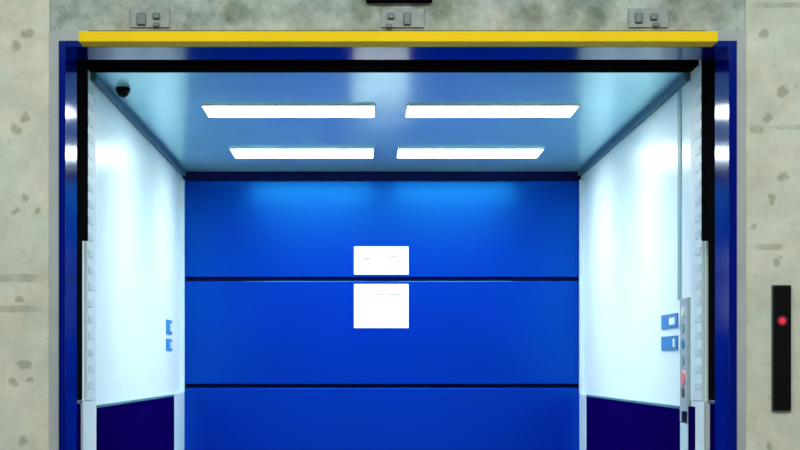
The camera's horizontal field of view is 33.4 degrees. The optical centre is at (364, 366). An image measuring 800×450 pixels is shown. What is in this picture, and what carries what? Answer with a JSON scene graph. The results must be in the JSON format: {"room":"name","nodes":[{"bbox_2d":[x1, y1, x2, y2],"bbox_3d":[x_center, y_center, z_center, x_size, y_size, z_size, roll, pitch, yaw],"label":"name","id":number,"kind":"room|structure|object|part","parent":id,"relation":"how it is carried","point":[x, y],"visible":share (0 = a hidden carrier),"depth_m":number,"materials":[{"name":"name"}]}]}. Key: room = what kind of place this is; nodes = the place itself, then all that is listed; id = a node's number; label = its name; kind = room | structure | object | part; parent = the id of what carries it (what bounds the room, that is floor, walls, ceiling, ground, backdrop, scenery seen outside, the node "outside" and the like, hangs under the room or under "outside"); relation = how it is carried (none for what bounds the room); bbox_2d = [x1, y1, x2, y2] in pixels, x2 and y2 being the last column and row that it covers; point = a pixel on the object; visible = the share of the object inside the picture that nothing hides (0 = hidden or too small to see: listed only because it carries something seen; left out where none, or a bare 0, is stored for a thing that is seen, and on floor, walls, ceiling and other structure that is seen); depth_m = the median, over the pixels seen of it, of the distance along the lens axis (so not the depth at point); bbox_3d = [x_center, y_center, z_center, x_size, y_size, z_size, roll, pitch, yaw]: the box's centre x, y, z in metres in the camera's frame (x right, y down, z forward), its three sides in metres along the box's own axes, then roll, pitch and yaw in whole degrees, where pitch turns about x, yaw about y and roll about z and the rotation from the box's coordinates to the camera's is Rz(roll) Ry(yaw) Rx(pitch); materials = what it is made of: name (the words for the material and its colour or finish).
{"room":"elevator lobby","nodes":[
{"label":"elevator lobby","id":0,"kind":"room"},
{"bbox_2d":[0,0,49,449],"bbox_3d":[-2.097,-0.200,4.280,2.206,3.300,0.160,0,0,0],"label":"wall","id":1,"kind":"structure","parent":0,"point":[24,24],"depth_m":4.20,"materials":[{"name":"concrete"}]},
{"bbox_2d":[131,8,169,27],"bbox_3d":[-0.676,-1.098,4.191,0.123,0.060,0.018,0,0,0],"label":"bracket","id":2,"kind":"object","parent":1,"relation":"attached to","point":[140,17],"visible":1,"depth_m":4.19,"materials":[{"name":"metal"}]},
{"bbox_2d":[50,0,744,30],"bbox_3d":[0.102,-1.455,4.280,2.190,0.790,0.160,0,0,0],"label":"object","id":3,"kind":"structure","parent":1,"relation":"attached to","point":[90,15],"depth_m":4.20,"materials":[{"name":"concrete"}]},
{"bbox_2d":[366,0,431,2],"bbox_3d":[0.107,-1.210,4.184,0.208,0.130,0.032,0,0,0],"label":"indicator","id":4,"kind":"object","parent":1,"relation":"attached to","point":[367,1],"visible":1,"depth_m":4.18,"materials":[{"name":"black plastic"}]},
{"bbox_2d":[381,8,423,27],"bbox_3d":[0.118,-1.097,4.191,0.136,0.063,0.018,0,0,0],"label":"bracket","id":5,"kind":"object","parent":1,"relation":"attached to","point":[390,17],"visible":1,"depth_m":4.19,"materials":[{"name":"metal"}]},
{"bbox_2d":[628,8,667,27],"bbox_3d":[0.892,-1.098,4.191,0.126,0.060,0.018,0,0,0],"label":"bracket","id":6,"kind":"object","parent":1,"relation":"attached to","point":[637,17],"visible":1,"depth_m":4.19,"materials":[{"name":"metal"}]},
{"bbox_2d":[82,71,182,404],"bbox_3d":[-1.009,0.170,5.935,0.040,2.560,2.590,0,0,0],"label":"wall","id":7,"kind":"structure","parent":0,"point":[138,191],"depth_m":5.69,"materials":[{"name":"white metal"}]},
{"bbox_2d":[81,401,95,449],"bbox_3d":[-0.986,0.636,4.755,0.009,1.028,0.230,0,0,0],"label":"trim","id":8,"kind":"structure","parent":7,"relation":"attached to","point":[88,409],"depth_m":4.73,"materials":[{"name":"white metal"}]},
{"bbox_2d":[85,79,95,400],"bbox_3d":[-0.983,-0.451,4.775,0.012,1.138,0.150,0,0,0],"label":"strip","id":9,"kind":"object","parent":7,"relation":"attached to","point":[90,245],"visible":0.88,"depth_m":4.76,"materials":[{"name":"white plastic"}]},
{"bbox_2d":[96,394,174,449],"bbox_3d":[-0.981,0.745,5.845,0.014,1.210,1.946,0,0,0],"label":"panel","id":10,"kind":"object","parent":7,"relation":"attached to","point":[145,423],"visible":1,"depth_m":5.71,"materials":[{"name":"blue metal"}]},
{"bbox_2d":[166,319,171,333],"bbox_3d":[-0.986,-0.201,6.710,0.007,0.070,0.180,0,0,0],"label":"sign","id":11,"kind":"object","parent":7,"relation":"attached to","point":[168,322],"visible":1,"depth_m":6.67,"materials":[{"name":"blue plastic"}]},
{"bbox_2d":[166,339,171,350],"bbox_3d":[-0.986,-0.111,6.710,0.007,0.060,0.180,0,0,0],"label":"sign","id":12,"kind":"object","parent":7,"relation":"attached to","point":[168,341],"visible":1,"depth_m":6.69,"materials":[{"name":"blue plastic"}]},
{"bbox_2d":[174,393,183,449],"bbox_3d":[-0.983,0.794,7.010,0.015,1.312,0.380,0,0,0],"label":"trim","id":13,"kind":"structure","parent":7,"relation":"attached to","point":[179,397],"depth_m":7.01,"materials":[{"name":"metal"}]},
{"bbox_2d":[181,179,184,392],"bbox_3d":[-0.982,-0.436,7.183,0.017,1.148,0.036,0,0,0],"label":"trim","id":14,"kind":"structure","parent":7,"relation":"attached to","point":[182,180],"depth_m":7.17,"materials":[{"name":"metal"}]},
{"bbox_2d":[183,172,580,449],"bbox_3d":[0.091,0.170,7.235,2.241,2.560,0.070,0,0,0],"label":"wall","id":15,"kind":"structure","parent":0,"point":[487,357],"depth_m":7.20,"materials":[{"name":"blue metal"}]},
{"bbox_2d":[354,284,408,327],"bbox_3d":[0.088,-0.330,7.198,0.294,0.238,0.004,0,0,0],"label":"notice","id":16,"kind":"object","parent":15,"relation":"attached to","point":[375,305],"visible":1,"depth_m":7.20,"materials":[{"name":"white paper"}]},
{"bbox_2d":[354,246,408,274],"bbox_3d":[0.088,-0.575,7.198,0.294,0.151,0.004,0,0,0],"label":"notice","id":17,"kind":"object","parent":15,"relation":"attached to","point":[368,260],"visible":1,"depth_m":7.20,"materials":[{"name":"white paper"}]},
{"bbox_3d":[0.091,-0.746,7.216,2.161,0.519,0.032,0,0,0],"label":"panel","id":18,"kind":"part","parent":15,"relation":"part of","materials":[{"name":"blue metal"}]},
{"bbox_3d":[0.091,-0.186,7.216,2.161,0.556,0.032,0,0,0],"label":"panel","id":19,"kind":"part","parent":15,"relation":"part of","materials":[{"name":"blue metal"}]},
{"bbox_3d":[0.091,0.466,7.216,2.161,0.705,0.032,0,0,0],"label":"panel","id":20,"kind":"part","parent":15,"relation":"part of","materials":[{"name":"blue metal"}]},
{"bbox_2d":[88,60,698,175],"bbox_3d":[0.091,-1.196,5.955,2.241,0.328,2.550,0,0,0],"label":"ceiling","id":21,"kind":"structure","parent":0,"point":[165,98],"depth_m":5.30,"materials":[{"name":"metal"}]},
{"bbox_2d":[116,86,129,97],"bbox_3d":[-0.919,-1.041,5.060,0.054,0.038,0.054,0,0,0],"label":"security camera","id":22,"kind":"object","parent":21,"relation":"attached to","point":[122,91],"visible":1,"depth_m":5.04,"materials":[{"name":"black plastic"}]},
{"bbox_2d":[201,104,374,117],"bbox_3d":[-0.309,-1.056,5.490,0.702,0.011,0.250,0,0,0],"label":"recessed light","id":23,"kind":"object","parent":21,"relation":"in","point":[211,110],"visible":1,"depth_m":5.47,"materials":[{"name":"white plastic"}]},
{"bbox_2d":[229,147,373,157],"bbox_3d":[-0.305,-1.056,6.565,0.700,0.011,0.280,0,0,0],"label":"recessed light","id":24,"kind":"object","parent":21,"relation":"in","point":[237,152],"visible":1,"depth_m":6.54,"materials":[{"name":"white plastic"}]},
{"bbox_2d":[396,147,544,157],"bbox_3d":[0.512,-1.056,6.565,0.709,0.011,0.280,0,0,0],"label":"recessed light","id":25,"kind":"object","parent":21,"relation":"in","point":[402,152],"visible":1,"depth_m":6.54,"materials":[{"name":"white plastic"}]},
{"bbox_2d":[405,104,579,117],"bbox_3d":[0.517,-1.056,5.490,0.698,0.011,0.250,0,0,0],"label":"recessed light","id":26,"kind":"object","parent":21,"relation":"in","point":[412,110],"visible":1,"depth_m":5.47,"materials":[{"name":"white plastic"}]},
{"bbox_2d":[581,60,709,449],"bbox_3d":[1.190,0.170,5.905,0.043,2.560,2.650,0,0,0],"label":"wall","id":27,"kind":"structure","parent":0,"point":[637,196],"depth_m":5.65,"materials":[{"name":"white metal"}]},
{"bbox_2d":[579,179,582,393],"bbox_3d":[1.165,-0.431,7.183,0.017,1.157,0.036,0,0,0],"label":"trim","id":28,"kind":"structure","parent":27,"relation":"attached to","point":[580,180],"depth_m":7.17,"materials":[{"name":"metal"}]},
{"bbox_2d":[579,394,585,449],"bbox_3d":[1.165,0.798,7.090,0.015,1.303,0.220,0,0,0],"label":"trim","id":29,"kind":"structure","parent":27,"relation":"attached to","point":[582,398],"depth_m":7.10,"materials":[{"name":"metal"}]},
{"bbox_2d":[586,395,694,449],"bbox_3d":[1.163,0.745,5.841,0.014,1.209,2.273,0,0,0],"label":"panel","id":30,"kind":"object","parent":27,"relation":"attached to","point":[611,423],"visible":0.91,"depth_m":5.77,"materials":[{"name":"blue metal"}]},
{"bbox_2d":[661,313,677,328],"bbox_3d":[1.169,-0.176,5.117,0.007,0.054,0.265,0,0,0],"label":"sign","id":31,"kind":"object","parent":27,"relation":"attached to","point":[669,320],"visible":1,"depth_m":5.10,"materials":[{"name":"blue plastic"}]},
{"bbox_2d":[661,335,677,349],"bbox_3d":[1.169,-0.092,5.117,0.007,0.054,0.265,0,0,0],"label":"sign","id":32,"kind":"object","parent":27,"relation":"attached to","point":[667,342],"visible":1,"depth_m":5.10,"materials":[{"name":"blue plastic"}]},
{"bbox_2d":[680,297,690,449],"bbox_3d":[1.163,0.374,4.848,0.018,1.251,0.115,0,0,0],"label":"control panel","id":33,"kind":"object","parent":27,"relation":"attached to","point":[685,303],"visible":1,"depth_m":4.82,"materials":[{"name":"metal"}]},
{"bbox_2d":[682,411,686,422],"bbox_3d":[1.157,0.180,4.827,0.006,0.040,0.066,0,0,0],"label":"switch","id":34,"kind":"object","parent":33,"relation":"attached to","point":[684,413],"depth_m":4.82,"materials":[{"name":"black plastic"}]},
{"bbox_2d":[691,73,703,400],"bbox_3d":[1.166,-0.451,4.680,0.012,1.138,0.160,0,0,0],"label":"strip","id":35,"kind":"object","parent":27,"relation":"attached to","point":[697,246],"visible":0.9,"depth_m":4.66,"materials":[{"name":"white plastic"}]},
{"bbox_2d":[695,401,705,449],"bbox_3d":[1.169,0.635,4.640,0.009,1.030,0.120,0,0,0],"label":"trim","id":36,"kind":"structure","parent":27,"relation":"attached to","point":[700,407],"depth_m":4.62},
{"bbox_2d":[745,0,799,449],"bbox_3d":[2.299,-0.200,4.280,2.201,3.300,0.160,0,0,0],"label":"wall","id":37,"kind":"structure","parent":0,"point":[772,27],"depth_m":4.20,"materials":[{"name":"concrete"}]},
{"bbox_2d":[771,285,790,410],"bbox_3d":[1.311,-0.059,4.191,0.062,0.398,0.023,0,0,0],"label":"panel","id":38,"kind":"object","parent":37,"relation":"attached to","point":[780,294],"visible":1,"depth_m":4.18,"materials":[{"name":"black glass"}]},
{"bbox_3d":[0.100,1.525,0.930,6.600,0.150,6.860,0,0,0],"label":"floor","id":39,"kind":"structure","parent":0,"visible":0},
{"bbox_2d":[50,30,745,449],"bbox_3d":[0.102,0.195,4.274,2.190,2.509,0.172,0,0,0],"label":"door surround","id":40,"kind":"object","parent":39,"relation":"on","point":[729,53],"visible":0.96,"depth_m":4.21,"materials":[{"name":"blue metal"}]},
{"bbox_2d":[77,60,87,449],"bbox_3d":[-0.960,0.150,4.448,0.037,2.600,0.174,0,0,0],"label":"guide","id":41,"kind":"object","parent":40,"relation":"attached to","point":[82,65],"visible":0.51,"depth_m":4.42,"materials":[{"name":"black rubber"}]},
{"bbox_3d":[-0.960,-0.160,4.403,0.035,0.539,0.084,0,0,0],"label":"rail","id":42,"kind":"part","parent":41,"relation":"part of","materials":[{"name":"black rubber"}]},
{"bbox_3d":[-0.960,-0.789,4.448,0.035,0.721,0.174,0,0,0],"label":"rail","id":43,"kind":"part","parent":41,"relation":"part of","materials":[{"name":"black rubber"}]},
{"bbox_2d":[79,31,717,46],"bbox_3d":[0.103,-1.022,4.154,1.977,0.033,0.069,0,0,0],"label":"bar","id":44,"kind":"object","parent":40,"relation":"attached to","point":[86,38],"visible":1,"depth_m":4.12,"materials":[{"name":"yellow paint"}]},
{"bbox_2d":[701,60,714,449],"bbox_3d":[1.161,0.150,4.448,0.037,2.600,0.174,0,0,0],"label":"guide","id":45,"kind":"object","parent":40,"relation":"attached to","point":[707,66],"visible":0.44,"depth_m":4.43,"materials":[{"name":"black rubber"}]},
{"bbox_3d":[1.161,-0.789,4.448,0.035,0.721,0.174,0,0,0],"label":"rail","id":46,"kind":"part","parent":45,"relation":"part of","materials":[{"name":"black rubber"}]},
{"bbox_3d":[1.161,-0.160,4.403,0.035,0.539,0.084,0,0,0],"label":"rail","id":47,"kind":"part","parent":45,"relation":"part of","materials":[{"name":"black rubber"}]}
]}

